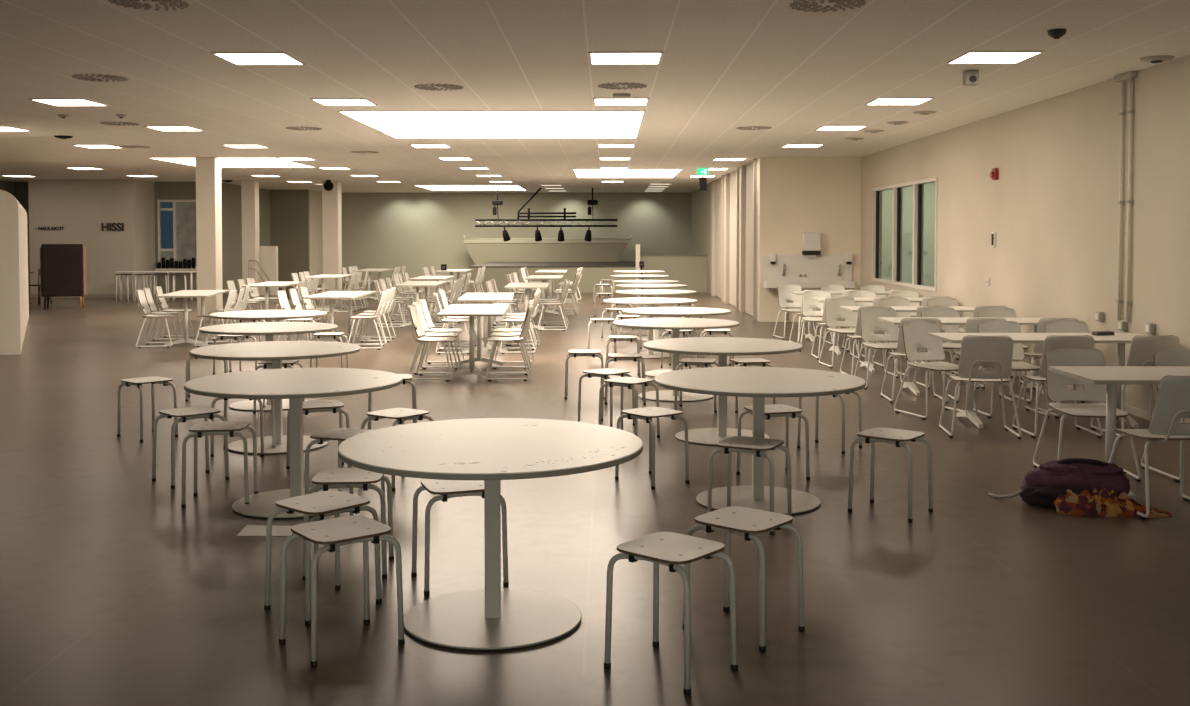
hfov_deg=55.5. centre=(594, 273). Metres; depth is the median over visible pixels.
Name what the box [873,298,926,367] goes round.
chair
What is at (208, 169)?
column
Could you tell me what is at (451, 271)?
rectangular table
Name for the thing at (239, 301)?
chair
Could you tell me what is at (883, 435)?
stool
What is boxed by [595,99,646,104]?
diffuser
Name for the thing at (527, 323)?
chair
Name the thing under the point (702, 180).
loudspeaker
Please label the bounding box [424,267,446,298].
chair
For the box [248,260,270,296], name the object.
stair handrail
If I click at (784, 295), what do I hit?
chair
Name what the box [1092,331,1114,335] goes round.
pouch
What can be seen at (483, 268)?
chair
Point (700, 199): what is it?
wall
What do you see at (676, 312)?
round table
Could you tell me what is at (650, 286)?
round table
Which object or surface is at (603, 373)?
stool
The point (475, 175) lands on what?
recessed light
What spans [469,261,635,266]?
trim
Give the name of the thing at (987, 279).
wall switch
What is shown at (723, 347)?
round table
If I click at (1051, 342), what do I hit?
chair
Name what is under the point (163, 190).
wall
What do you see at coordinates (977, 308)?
chair
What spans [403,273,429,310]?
chair
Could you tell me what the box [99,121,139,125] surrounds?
ceiling vent
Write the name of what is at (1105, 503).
scarf
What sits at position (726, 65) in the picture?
ceiling
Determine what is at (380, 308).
chair
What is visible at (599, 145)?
diffuser
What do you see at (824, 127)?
recessed light
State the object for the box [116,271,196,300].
table
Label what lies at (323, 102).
diffuser
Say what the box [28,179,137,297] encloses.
wall
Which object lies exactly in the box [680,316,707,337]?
stool
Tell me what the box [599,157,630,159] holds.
recessed light
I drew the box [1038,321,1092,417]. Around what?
chair
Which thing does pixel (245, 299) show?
chair
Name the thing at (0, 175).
recessed light
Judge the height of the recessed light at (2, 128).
0.011 m
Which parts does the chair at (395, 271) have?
backrest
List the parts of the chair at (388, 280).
backrest, sled leg, seat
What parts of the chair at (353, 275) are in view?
sled leg, backrest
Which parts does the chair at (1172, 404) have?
sled leg, seat, backrest, sled leg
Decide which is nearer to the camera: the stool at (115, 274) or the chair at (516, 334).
the chair at (516, 334)
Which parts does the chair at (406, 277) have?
backrest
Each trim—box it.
[155,268,196,270]
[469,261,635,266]
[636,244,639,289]
[640,255,706,255]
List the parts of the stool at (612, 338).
leg, seat, leg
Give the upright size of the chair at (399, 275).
0.815 m
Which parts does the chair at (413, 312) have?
backrest, sled leg, seat, sled leg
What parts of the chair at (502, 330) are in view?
seat, sled leg, backrest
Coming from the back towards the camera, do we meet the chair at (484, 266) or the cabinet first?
the chair at (484, 266)
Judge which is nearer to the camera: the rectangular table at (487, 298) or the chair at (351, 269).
the rectangular table at (487, 298)
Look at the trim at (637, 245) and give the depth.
31.44 m
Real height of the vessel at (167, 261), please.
0.240 m
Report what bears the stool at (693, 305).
on the floor
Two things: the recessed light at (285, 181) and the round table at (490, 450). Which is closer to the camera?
the round table at (490, 450)
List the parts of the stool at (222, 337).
leg, seat, leg, leg, leg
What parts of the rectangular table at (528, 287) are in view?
leg, leg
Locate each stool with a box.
[115,274,133,300]
[117,376,177,441]
[134,274,151,301]
[152,406,229,488]
[153,274,169,300]
[172,274,186,301]
[181,421,258,507]
[185,354,227,400]
[210,397,275,456]
[213,335,256,374]
[233,320,265,342]
[253,359,304,413]
[264,491,381,625]
[279,515,404,666]
[283,318,315,340]
[286,400,349,468]
[302,468,393,579]
[305,428,385,515]
[310,332,348,367]
[361,408,433,490]
[368,374,416,429]
[411,479,508,595]
[564,349,603,398]
[578,368,634,426]
[588,318,615,352]
[593,284,612,303]
[594,293,613,316]
[598,377,659,437]
[599,280,614,297]
[601,308,632,337]
[604,353,645,404]
[604,532,737,694]
[606,335,640,377]
[610,304,633,329]
[615,315,641,348]
[615,407,689,489]
[661,330,698,368]
[672,303,694,317]
[674,358,717,412]
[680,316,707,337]
[682,506,804,651]
[700,329,733,367]
[707,436,791,534]
[727,358,775,412]
[736,404,809,479]
[797,391,861,453]
[848,427,932,521]
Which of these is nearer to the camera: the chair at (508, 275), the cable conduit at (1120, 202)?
the cable conduit at (1120, 202)
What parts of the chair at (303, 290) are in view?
backrest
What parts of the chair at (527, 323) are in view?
seat, sled leg, sled leg, backrest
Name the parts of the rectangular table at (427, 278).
leg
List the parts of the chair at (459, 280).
backrest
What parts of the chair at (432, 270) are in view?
backrest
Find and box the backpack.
[988,458,1129,505]
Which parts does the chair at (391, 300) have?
seat, sled leg, backrest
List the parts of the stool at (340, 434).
leg, leg, seat, leg, leg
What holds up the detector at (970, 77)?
attached to the ceiling
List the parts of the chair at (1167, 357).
sled leg, backrest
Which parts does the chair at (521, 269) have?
backrest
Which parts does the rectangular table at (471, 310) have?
leg, leg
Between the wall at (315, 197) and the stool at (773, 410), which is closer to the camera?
the stool at (773, 410)
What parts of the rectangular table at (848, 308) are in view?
leg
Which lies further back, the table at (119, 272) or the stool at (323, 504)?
the table at (119, 272)
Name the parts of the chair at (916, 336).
sled leg, backrest, seat, sled leg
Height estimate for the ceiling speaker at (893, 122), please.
0.031 m
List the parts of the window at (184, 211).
frosted pane, frosted pane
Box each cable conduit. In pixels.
[1116,81,1125,320]
[1124,79,1134,321]
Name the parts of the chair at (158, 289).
backrest, sled leg, seat, sled leg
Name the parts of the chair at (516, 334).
seat, sled leg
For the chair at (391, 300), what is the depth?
17.23 m
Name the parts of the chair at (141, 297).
backrest, sled leg, seat, sled leg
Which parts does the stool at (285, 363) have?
leg, seat, leg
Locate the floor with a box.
[0,283,1189,705]
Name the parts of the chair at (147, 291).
backrest, seat, sled leg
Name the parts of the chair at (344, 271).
backrest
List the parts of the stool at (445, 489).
leg, leg, seat, leg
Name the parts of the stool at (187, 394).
leg, leg, leg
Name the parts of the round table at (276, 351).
plate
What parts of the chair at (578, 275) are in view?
sled leg, backrest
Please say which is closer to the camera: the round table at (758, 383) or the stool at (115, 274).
the round table at (758, 383)
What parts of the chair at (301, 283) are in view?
backrest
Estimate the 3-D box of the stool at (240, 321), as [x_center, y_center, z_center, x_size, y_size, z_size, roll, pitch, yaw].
[-4.774,0.850,15.644,0.391,0.456,0.320,0,2,0]
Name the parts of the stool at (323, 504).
leg, leg, seat, leg, leg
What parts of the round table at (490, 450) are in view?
plate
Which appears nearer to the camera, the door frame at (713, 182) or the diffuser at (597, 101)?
the diffuser at (597, 101)
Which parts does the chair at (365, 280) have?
sled leg, backrest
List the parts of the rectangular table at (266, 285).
leg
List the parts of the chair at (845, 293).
backrest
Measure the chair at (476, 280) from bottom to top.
0.815 m
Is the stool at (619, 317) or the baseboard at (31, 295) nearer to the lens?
the stool at (619, 317)
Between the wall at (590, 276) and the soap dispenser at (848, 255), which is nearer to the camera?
the soap dispenser at (848, 255)
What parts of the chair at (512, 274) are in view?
backrest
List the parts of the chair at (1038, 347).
sled leg, seat, backrest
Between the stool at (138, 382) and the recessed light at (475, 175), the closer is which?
the stool at (138, 382)
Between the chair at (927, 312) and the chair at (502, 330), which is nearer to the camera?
the chair at (927, 312)
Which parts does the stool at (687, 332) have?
leg, leg, seat, leg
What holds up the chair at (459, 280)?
on the floor
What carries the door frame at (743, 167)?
attached to the wall at (797, 195)
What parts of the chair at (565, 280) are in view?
seat, backrest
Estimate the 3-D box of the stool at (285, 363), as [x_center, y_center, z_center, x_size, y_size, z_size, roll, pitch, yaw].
[-2.874,1.026,10.287,0.391,0.456,0.320,0,2,0]
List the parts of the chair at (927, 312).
sled leg, backrest, seat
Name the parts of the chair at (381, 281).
backrest, sled leg, sled leg, seat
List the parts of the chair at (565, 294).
seat, sled leg, sled leg, backrest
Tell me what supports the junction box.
attached to the wall at (1052, 208)
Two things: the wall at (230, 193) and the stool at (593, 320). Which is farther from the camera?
the wall at (230, 193)
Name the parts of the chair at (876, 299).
backrest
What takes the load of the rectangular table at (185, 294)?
on the floor
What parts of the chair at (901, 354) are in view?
sled leg, seat, backrest, sled leg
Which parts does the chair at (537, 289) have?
seat, sled leg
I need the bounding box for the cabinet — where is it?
[40,244,86,309]
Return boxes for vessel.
[161,257,164,267]
[166,260,169,267]
[170,258,173,268]
[183,259,186,268]
[187,260,190,268]
[192,257,194,268]
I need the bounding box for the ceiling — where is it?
[0,0,1189,192]
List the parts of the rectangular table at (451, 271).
leg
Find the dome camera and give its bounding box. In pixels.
[323,180,333,190]
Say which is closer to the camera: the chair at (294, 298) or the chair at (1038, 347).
the chair at (1038, 347)
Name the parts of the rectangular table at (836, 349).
leg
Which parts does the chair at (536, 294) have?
seat, sled leg, sled leg, backrest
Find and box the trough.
[761,255,854,319]
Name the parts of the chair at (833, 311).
sled leg, backrest, seat, sled leg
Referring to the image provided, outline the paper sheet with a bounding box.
[237,525,292,535]
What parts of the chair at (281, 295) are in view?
backrest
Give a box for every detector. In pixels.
[58,114,68,117]
[116,114,125,117]
[963,70,978,85]
[1047,28,1066,38]
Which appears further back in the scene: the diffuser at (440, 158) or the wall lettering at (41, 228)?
the wall lettering at (41, 228)
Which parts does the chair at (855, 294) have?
sled leg, backrest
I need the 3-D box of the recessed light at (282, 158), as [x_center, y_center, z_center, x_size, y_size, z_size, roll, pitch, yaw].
[-5.623,-2.157,21.301,0.600,0.011,0.600,0,2,1]
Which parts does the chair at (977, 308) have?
backrest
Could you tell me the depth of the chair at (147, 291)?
17.02 m
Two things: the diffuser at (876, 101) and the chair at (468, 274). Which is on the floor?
the chair at (468, 274)
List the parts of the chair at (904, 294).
backrest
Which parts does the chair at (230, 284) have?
backrest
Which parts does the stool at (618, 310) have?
leg, seat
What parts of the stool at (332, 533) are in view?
leg, leg, seat, leg, leg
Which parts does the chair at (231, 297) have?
sled leg, sled leg, backrest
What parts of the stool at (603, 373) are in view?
leg, leg, leg, seat, leg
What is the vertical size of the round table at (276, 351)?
0.737 m
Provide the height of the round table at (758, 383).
0.737 m
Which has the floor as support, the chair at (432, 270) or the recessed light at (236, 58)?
the chair at (432, 270)
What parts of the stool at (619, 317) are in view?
seat, leg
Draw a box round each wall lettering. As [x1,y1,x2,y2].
[38,227,62,229]
[101,223,123,230]
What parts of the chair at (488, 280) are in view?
seat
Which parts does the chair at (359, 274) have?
sled leg, backrest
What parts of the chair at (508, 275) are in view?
backrest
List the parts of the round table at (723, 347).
plate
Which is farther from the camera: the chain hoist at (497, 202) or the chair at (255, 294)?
the chain hoist at (497, 202)
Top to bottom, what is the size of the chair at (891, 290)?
0.815 m
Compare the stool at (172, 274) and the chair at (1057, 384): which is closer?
the chair at (1057, 384)
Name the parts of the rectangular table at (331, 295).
leg, leg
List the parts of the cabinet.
leg, leg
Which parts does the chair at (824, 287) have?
sled leg, backrest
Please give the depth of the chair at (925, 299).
14.54 m
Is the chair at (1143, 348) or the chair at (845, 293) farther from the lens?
the chair at (845, 293)
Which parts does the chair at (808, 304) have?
sled leg, seat, backrest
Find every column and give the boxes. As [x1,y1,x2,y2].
[195,157,222,321]
[241,181,259,295]
[322,181,341,291]
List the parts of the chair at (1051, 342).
sled leg, seat, backrest, sled leg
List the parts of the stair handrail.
post, rail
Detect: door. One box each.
[715,178,721,297]
[729,171,736,306]
[745,162,753,315]
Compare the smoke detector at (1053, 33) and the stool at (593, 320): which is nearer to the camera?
the smoke detector at (1053, 33)
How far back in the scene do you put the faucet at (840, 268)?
20.84 m
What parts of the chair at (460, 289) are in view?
backrest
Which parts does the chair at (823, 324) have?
sled leg, backrest, sled leg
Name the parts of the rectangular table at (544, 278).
leg, leg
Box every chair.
[28,269,51,304]
[136,290,178,347]
[143,288,183,342]
[155,286,193,340]
[194,289,237,346]
[206,287,244,342]
[213,285,249,338]
[226,280,261,323]
[237,279,269,322]
[246,278,278,320]
[272,281,305,321]
[276,290,318,340]
[280,279,315,321]
[286,278,320,321]
[289,288,329,340]
[292,273,320,308]
[298,287,337,340]
[299,272,325,309]
[303,271,328,307]
[328,273,356,311]
[335,272,362,309]
[341,267,363,300]
[343,271,368,308]
[348,267,371,297]
[348,290,386,349]
[352,266,374,296]
[353,288,391,344]
[358,287,395,339]
[374,280,405,327]
[375,267,398,300]
[379,279,410,323]
[386,266,406,296]
[386,278,414,322]
[392,274,419,315]
[397,274,422,313]
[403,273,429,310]
[408,305,458,381]
[412,302,461,374]
[419,299,464,368]
[422,268,441,300]
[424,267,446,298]
[427,280,457,327]
[430,266,449,295]
[431,279,461,323]
[433,293,468,354]
[435,278,463,322]
[438,290,476,347]
[439,289,475,344]
[440,274,464,306]
[445,273,469,303]
[448,273,470,305]
[461,268,480,301]
[464,266,485,293]
[464,267,484,292]
[485,305,533,380]
[486,281,518,329]
[488,280,517,326]
[489,302,533,372]
[490,299,534,368]
[491,279,520,323]
[499,292,538,353]
[503,290,540,347]
[504,288,539,345]
[507,274,532,312]
[511,273,535,311]
[513,272,535,309]
[520,268,541,302]
[521,268,541,301]
[524,267,541,282]
[537,279,567,324]
[538,280,569,325]
[538,281,569,330]
[553,273,577,311]
[554,274,579,314]
[556,272,579,310]
[558,268,579,302]
[562,267,582,299]
[773,285,816,338]
[789,290,832,344]
[798,291,838,351]
[811,297,858,359]
[816,285,855,337]
[819,298,874,367]
[831,290,873,342]
[840,306,898,377]
[842,291,887,351]
[854,308,916,388]
[860,285,885,296]
[860,296,906,358]
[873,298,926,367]
[874,290,914,342]
[881,318,948,402]
[890,291,919,350]
[894,321,977,419]
[896,306,955,375]
[914,308,979,388]
[921,298,964,362]
[922,296,958,359]
[939,335,1021,438]
[946,318,1014,402]
[952,306,1013,377]
[973,321,1049,417]
[974,308,1035,388]
[1010,318,1084,402]
[1012,335,1102,437]
[1033,349,1141,481]
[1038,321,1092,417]
[1090,335,1178,438]
[1108,375,1189,519]
[1141,349,1189,481]
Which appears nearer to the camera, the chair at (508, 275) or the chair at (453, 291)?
the chair at (453, 291)
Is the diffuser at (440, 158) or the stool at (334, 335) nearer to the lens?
the stool at (334, 335)
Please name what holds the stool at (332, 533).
on the floor
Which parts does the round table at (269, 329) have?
plate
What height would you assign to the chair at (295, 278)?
0.815 m
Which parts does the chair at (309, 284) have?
backrest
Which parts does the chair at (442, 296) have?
backrest, sled leg, seat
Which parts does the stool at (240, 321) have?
leg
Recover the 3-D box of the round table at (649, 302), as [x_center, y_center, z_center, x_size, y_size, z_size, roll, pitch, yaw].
[0.737,0.725,15.065,1.250,0.737,1.250,-1,2,-15]
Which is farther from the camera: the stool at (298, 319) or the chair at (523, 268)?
the chair at (523, 268)
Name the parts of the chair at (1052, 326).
sled leg, backrest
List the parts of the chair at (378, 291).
backrest, sled leg, sled leg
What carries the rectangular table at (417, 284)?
on the floor
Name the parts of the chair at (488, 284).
backrest, seat, sled leg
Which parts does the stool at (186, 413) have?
leg, leg, seat, leg, leg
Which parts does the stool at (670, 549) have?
leg, leg, seat, leg, leg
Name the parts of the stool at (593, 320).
leg, seat, leg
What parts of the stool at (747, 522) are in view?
leg, leg, seat, leg, leg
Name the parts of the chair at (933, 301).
backrest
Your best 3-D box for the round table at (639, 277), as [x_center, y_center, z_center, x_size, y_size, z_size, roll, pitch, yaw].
[0.962,0.418,24.380,1.250,0.737,1.250,-1,2,-31]
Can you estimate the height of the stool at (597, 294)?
0.456 m
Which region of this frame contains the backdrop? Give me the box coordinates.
[462,235,631,264]
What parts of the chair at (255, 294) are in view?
backrest, seat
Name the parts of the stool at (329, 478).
leg, leg, seat, leg, leg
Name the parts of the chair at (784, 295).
sled leg, backrest, seat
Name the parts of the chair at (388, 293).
seat, sled leg, sled leg, backrest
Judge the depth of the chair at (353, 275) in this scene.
23.61 m
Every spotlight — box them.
[503,227,509,240]
[535,227,541,241]
[558,227,564,241]
[584,227,590,241]
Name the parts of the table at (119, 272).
leg, leg, leg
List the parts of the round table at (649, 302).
plate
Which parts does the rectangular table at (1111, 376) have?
leg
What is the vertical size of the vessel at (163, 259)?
0.300 m
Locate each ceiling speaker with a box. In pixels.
[54,135,72,138]
[613,94,629,97]
[845,138,863,140]
[865,130,883,132]
[886,121,907,124]
[913,111,936,114]
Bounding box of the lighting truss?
[475,219,617,226]
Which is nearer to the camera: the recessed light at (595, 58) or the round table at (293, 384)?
the round table at (293, 384)
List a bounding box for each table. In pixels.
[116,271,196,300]
[156,290,228,345]
[184,368,402,517]
[189,341,360,453]
[199,322,337,410]
[209,310,326,321]
[242,282,298,320]
[302,291,375,341]
[304,274,350,310]
[338,418,642,649]
[353,269,393,298]
[395,281,446,325]
[408,276,455,313]
[435,269,472,299]
[437,304,508,377]
[458,293,513,351]
[504,283,549,328]
[525,275,563,313]
[535,270,567,301]
[603,298,696,357]
[611,275,668,307]
[613,270,664,297]
[613,280,678,317]
[613,318,738,400]
[615,284,686,297]
[616,289,696,340]
[622,307,730,376]
[643,337,802,444]
[654,367,865,514]
[790,291,897,341]
[812,298,922,355]
[840,306,984,372]
[877,317,1046,395]
[929,333,1146,428]
[1049,366,1189,499]
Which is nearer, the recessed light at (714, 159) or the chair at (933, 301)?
the chair at (933, 301)
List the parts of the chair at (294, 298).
backrest, sled leg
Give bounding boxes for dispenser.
[770,253,775,263]
[802,232,820,256]
[846,253,851,263]
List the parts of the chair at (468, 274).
backrest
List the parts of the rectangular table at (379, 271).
leg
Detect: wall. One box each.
[0,181,14,196]
[14,182,195,294]
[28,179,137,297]
[137,180,155,294]
[221,183,270,293]
[259,246,277,294]
[270,190,309,286]
[309,190,322,284]
[341,192,690,282]
[470,267,635,292]
[640,256,706,288]
[691,183,710,293]
[710,158,758,320]
[758,157,860,321]
[860,55,1189,422]
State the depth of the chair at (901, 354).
10.79 m
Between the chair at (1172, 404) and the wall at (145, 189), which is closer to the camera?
the chair at (1172, 404)
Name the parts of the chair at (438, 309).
backrest, sled leg, sled leg, seat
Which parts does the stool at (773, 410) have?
leg, leg, seat, leg, leg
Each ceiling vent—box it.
[71,73,129,81]
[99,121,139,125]
[107,0,190,10]
[119,145,149,147]
[285,126,322,130]
[350,151,378,152]
[414,83,464,90]
[597,82,647,89]
[736,126,772,129]
[787,0,867,12]
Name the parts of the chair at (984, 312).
backrest, sled leg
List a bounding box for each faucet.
[782,264,785,275]
[837,264,841,275]
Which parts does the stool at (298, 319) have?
seat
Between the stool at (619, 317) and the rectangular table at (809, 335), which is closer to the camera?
the stool at (619, 317)
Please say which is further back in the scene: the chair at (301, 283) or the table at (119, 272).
the table at (119, 272)
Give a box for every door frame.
[712,176,723,301]
[725,168,738,309]
[740,159,756,319]
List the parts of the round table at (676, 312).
plate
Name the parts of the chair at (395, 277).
backrest, sled leg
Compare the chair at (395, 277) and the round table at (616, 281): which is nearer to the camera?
the round table at (616, 281)
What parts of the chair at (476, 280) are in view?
backrest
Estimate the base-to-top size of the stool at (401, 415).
0.456 m
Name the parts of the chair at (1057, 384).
sled leg, backrest, seat, sled leg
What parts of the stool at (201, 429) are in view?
leg, leg, seat, leg, leg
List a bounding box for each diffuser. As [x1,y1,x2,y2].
[0,127,25,130]
[75,145,119,147]
[149,127,200,130]
[216,54,300,63]
[225,145,266,147]
[280,158,312,159]
[315,100,373,104]
[412,145,449,147]
[440,158,470,159]
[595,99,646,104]
[599,145,633,146]
[600,158,629,159]
[784,145,820,146]
[868,99,928,104]
[951,53,1037,62]
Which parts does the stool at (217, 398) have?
leg, leg, leg, leg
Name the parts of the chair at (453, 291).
sled leg, sled leg, backrest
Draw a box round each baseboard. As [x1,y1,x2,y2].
[30,294,132,297]
[670,289,706,291]
[943,349,1180,422]
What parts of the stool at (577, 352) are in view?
leg, leg, seat, leg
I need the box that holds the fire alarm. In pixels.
[990,168,997,179]
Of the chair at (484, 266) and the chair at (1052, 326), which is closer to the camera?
the chair at (1052, 326)
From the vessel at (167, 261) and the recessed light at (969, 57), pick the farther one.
the vessel at (167, 261)
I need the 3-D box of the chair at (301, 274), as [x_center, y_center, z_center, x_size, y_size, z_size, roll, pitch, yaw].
[-6.083,0.385,24.276,0.533,0.815,0.548,0,2,-5]
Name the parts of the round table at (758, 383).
plate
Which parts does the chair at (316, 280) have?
backrest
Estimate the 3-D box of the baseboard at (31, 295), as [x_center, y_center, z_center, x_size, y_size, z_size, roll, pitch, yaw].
[-13.241,0.581,29.167,2.700,0.100,0.019,0,2,1]
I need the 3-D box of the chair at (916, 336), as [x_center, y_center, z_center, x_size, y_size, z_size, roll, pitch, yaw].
[3.030,0.854,10.088,0.548,0.815,0.533,-1,2,-19]
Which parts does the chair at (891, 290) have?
backrest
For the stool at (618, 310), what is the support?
on the floor
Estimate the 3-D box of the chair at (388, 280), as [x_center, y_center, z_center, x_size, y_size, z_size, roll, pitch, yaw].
[-3.620,0.492,21.026,0.533,0.815,0.548,0,2,-4]
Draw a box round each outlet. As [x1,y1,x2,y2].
[802,251,820,254]
[1095,311,1103,321]
[1118,320,1126,330]
[1145,323,1154,333]
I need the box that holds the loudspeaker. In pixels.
[699,176,706,189]
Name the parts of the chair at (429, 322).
backrest, sled leg, sled leg, seat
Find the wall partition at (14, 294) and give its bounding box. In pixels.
[0,190,28,354]
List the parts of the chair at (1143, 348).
sled leg, sled leg, backrest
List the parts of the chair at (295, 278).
backrest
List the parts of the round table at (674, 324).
plate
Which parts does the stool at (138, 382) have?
leg, leg, seat, leg, leg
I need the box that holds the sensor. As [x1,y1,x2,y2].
[1139,55,1174,62]
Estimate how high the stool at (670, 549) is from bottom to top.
0.456 m
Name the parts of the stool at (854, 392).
leg, leg, leg, leg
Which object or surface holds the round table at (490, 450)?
on the floor
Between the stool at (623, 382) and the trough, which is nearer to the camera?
the stool at (623, 382)
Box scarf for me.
[1052,488,1171,517]
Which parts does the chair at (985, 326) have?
sled leg, backrest, seat, sled leg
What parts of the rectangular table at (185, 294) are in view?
leg, leg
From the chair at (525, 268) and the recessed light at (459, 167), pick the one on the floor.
the chair at (525, 268)
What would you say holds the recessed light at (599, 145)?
in the ceiling
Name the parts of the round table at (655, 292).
plate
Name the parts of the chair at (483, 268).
backrest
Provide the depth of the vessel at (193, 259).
30.32 m
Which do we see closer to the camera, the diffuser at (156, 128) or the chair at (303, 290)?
the diffuser at (156, 128)
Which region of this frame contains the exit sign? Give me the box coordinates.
[697,167,708,175]
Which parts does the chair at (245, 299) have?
backrest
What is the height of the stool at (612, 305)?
0.456 m
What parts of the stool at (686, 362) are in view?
leg, leg, seat, leg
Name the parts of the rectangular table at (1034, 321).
leg, leg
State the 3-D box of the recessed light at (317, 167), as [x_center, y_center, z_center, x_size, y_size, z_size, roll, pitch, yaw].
[-5.592,-2.256,24.300,0.600,0.011,0.600,0,2,1]
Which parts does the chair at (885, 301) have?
sled leg, backrest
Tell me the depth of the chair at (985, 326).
10.29 m
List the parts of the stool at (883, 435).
leg, leg, seat, leg, leg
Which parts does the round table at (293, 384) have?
plate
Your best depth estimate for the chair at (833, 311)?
14.04 m
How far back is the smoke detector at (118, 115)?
13.57 m
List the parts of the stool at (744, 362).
leg, seat, leg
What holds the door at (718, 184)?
in the wall at (797, 195)
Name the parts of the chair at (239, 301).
sled leg, backrest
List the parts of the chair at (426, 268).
backrest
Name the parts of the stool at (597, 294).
leg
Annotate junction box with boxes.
[1114,71,1136,81]
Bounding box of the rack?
[517,188,575,218]
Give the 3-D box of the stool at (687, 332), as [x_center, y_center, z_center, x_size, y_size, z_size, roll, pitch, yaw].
[1.032,0.913,13.731,0.391,0.456,0.320,1,2,24]
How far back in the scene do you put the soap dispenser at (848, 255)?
20.82 m
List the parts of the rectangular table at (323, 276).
leg, leg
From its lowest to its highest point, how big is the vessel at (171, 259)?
0.290 m
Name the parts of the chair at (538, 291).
seat, sled leg, sled leg, backrest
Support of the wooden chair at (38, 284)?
on the floor
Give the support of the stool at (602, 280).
on the floor
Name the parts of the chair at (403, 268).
backrest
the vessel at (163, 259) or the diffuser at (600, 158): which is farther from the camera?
the vessel at (163, 259)
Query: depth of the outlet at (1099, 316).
10.68 m
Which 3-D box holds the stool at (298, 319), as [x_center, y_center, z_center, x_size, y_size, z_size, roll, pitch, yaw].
[-4.033,0.856,15.457,0.391,0.456,0.320,0,2,0]
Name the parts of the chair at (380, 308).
seat, sled leg, sled leg, backrest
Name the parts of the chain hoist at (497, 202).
motor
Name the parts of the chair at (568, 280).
seat, sled leg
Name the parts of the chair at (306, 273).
backrest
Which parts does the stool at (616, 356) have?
leg, seat, leg, leg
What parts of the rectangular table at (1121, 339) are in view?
leg, leg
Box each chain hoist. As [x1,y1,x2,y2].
[492,188,502,218]
[587,188,597,218]
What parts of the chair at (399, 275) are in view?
backrest, seat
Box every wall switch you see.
[986,278,989,285]
[991,232,995,246]
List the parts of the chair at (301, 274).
backrest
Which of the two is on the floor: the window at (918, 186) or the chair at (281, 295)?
the chair at (281, 295)
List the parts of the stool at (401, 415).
leg, seat, leg, leg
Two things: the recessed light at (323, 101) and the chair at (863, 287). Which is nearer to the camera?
the recessed light at (323, 101)
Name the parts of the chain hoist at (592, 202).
motor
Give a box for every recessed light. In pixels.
[0,126,31,130]
[0,175,37,176]
[28,99,108,105]
[65,167,104,169]
[73,144,121,147]
[125,175,159,176]
[144,126,204,130]
[211,52,305,64]
[221,144,269,147]
[250,175,281,176]
[276,157,315,159]
[285,181,313,182]
[310,98,377,105]
[317,167,349,168]
[350,175,379,176]
[409,144,451,147]
[437,157,472,159]
[459,167,488,168]
[475,175,501,176]
[588,52,663,64]
[593,98,649,105]
[598,144,634,147]
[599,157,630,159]
[600,167,627,168]
[650,183,671,184]
[689,175,715,176]
[709,168,728,169]
[712,158,746,160]
[781,144,824,147]
[815,125,868,129]
[864,97,933,104]
[946,51,1044,63]
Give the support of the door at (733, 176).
in the wall at (797, 195)
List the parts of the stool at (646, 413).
leg, leg, leg, seat, leg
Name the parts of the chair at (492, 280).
backrest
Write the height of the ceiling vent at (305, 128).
0.013 m
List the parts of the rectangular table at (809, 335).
leg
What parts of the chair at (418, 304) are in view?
backrest, sled leg, sled leg, seat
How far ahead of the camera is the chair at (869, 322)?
12.14 m
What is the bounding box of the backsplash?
[761,255,851,282]
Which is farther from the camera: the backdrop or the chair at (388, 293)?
the backdrop
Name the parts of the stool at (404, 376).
leg, seat, leg, leg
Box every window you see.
[157,200,196,267]
[872,177,937,291]
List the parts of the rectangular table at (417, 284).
leg, leg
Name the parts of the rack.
slanted arm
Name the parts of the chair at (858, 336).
sled leg, seat, backrest, sled leg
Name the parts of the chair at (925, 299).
backrest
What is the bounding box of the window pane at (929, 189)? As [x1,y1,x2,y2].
[882,183,934,285]
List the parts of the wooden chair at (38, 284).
leg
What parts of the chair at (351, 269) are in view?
backrest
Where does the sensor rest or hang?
attached to the ceiling
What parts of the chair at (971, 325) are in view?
sled leg, backrest, sled leg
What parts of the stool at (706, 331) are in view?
leg, seat, leg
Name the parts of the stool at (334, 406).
leg, leg, seat, leg, leg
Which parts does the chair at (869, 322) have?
sled leg, seat, backrest, sled leg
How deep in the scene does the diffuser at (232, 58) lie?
9.24 m
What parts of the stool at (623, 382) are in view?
leg, leg, seat, leg, leg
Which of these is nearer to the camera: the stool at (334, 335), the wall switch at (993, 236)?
the stool at (334, 335)
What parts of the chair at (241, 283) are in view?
backrest, seat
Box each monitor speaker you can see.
[441,264,446,269]
[639,262,643,288]
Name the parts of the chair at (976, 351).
sled leg, seat, backrest, sled leg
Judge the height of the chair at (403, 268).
0.815 m
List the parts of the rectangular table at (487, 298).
leg, leg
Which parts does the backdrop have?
rail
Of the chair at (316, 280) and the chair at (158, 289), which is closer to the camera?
the chair at (158, 289)
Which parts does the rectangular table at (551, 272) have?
leg, leg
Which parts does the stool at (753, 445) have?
leg, leg, seat, leg, leg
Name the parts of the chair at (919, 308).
backrest, sled leg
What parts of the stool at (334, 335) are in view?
leg, seat, leg, leg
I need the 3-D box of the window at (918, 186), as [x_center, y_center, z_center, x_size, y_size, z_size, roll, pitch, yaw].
[4.942,-0.616,18.013,0.140,1.628,3.848,0,2,1]
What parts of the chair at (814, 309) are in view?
sled leg, backrest, sled leg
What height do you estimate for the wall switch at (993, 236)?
0.180 m

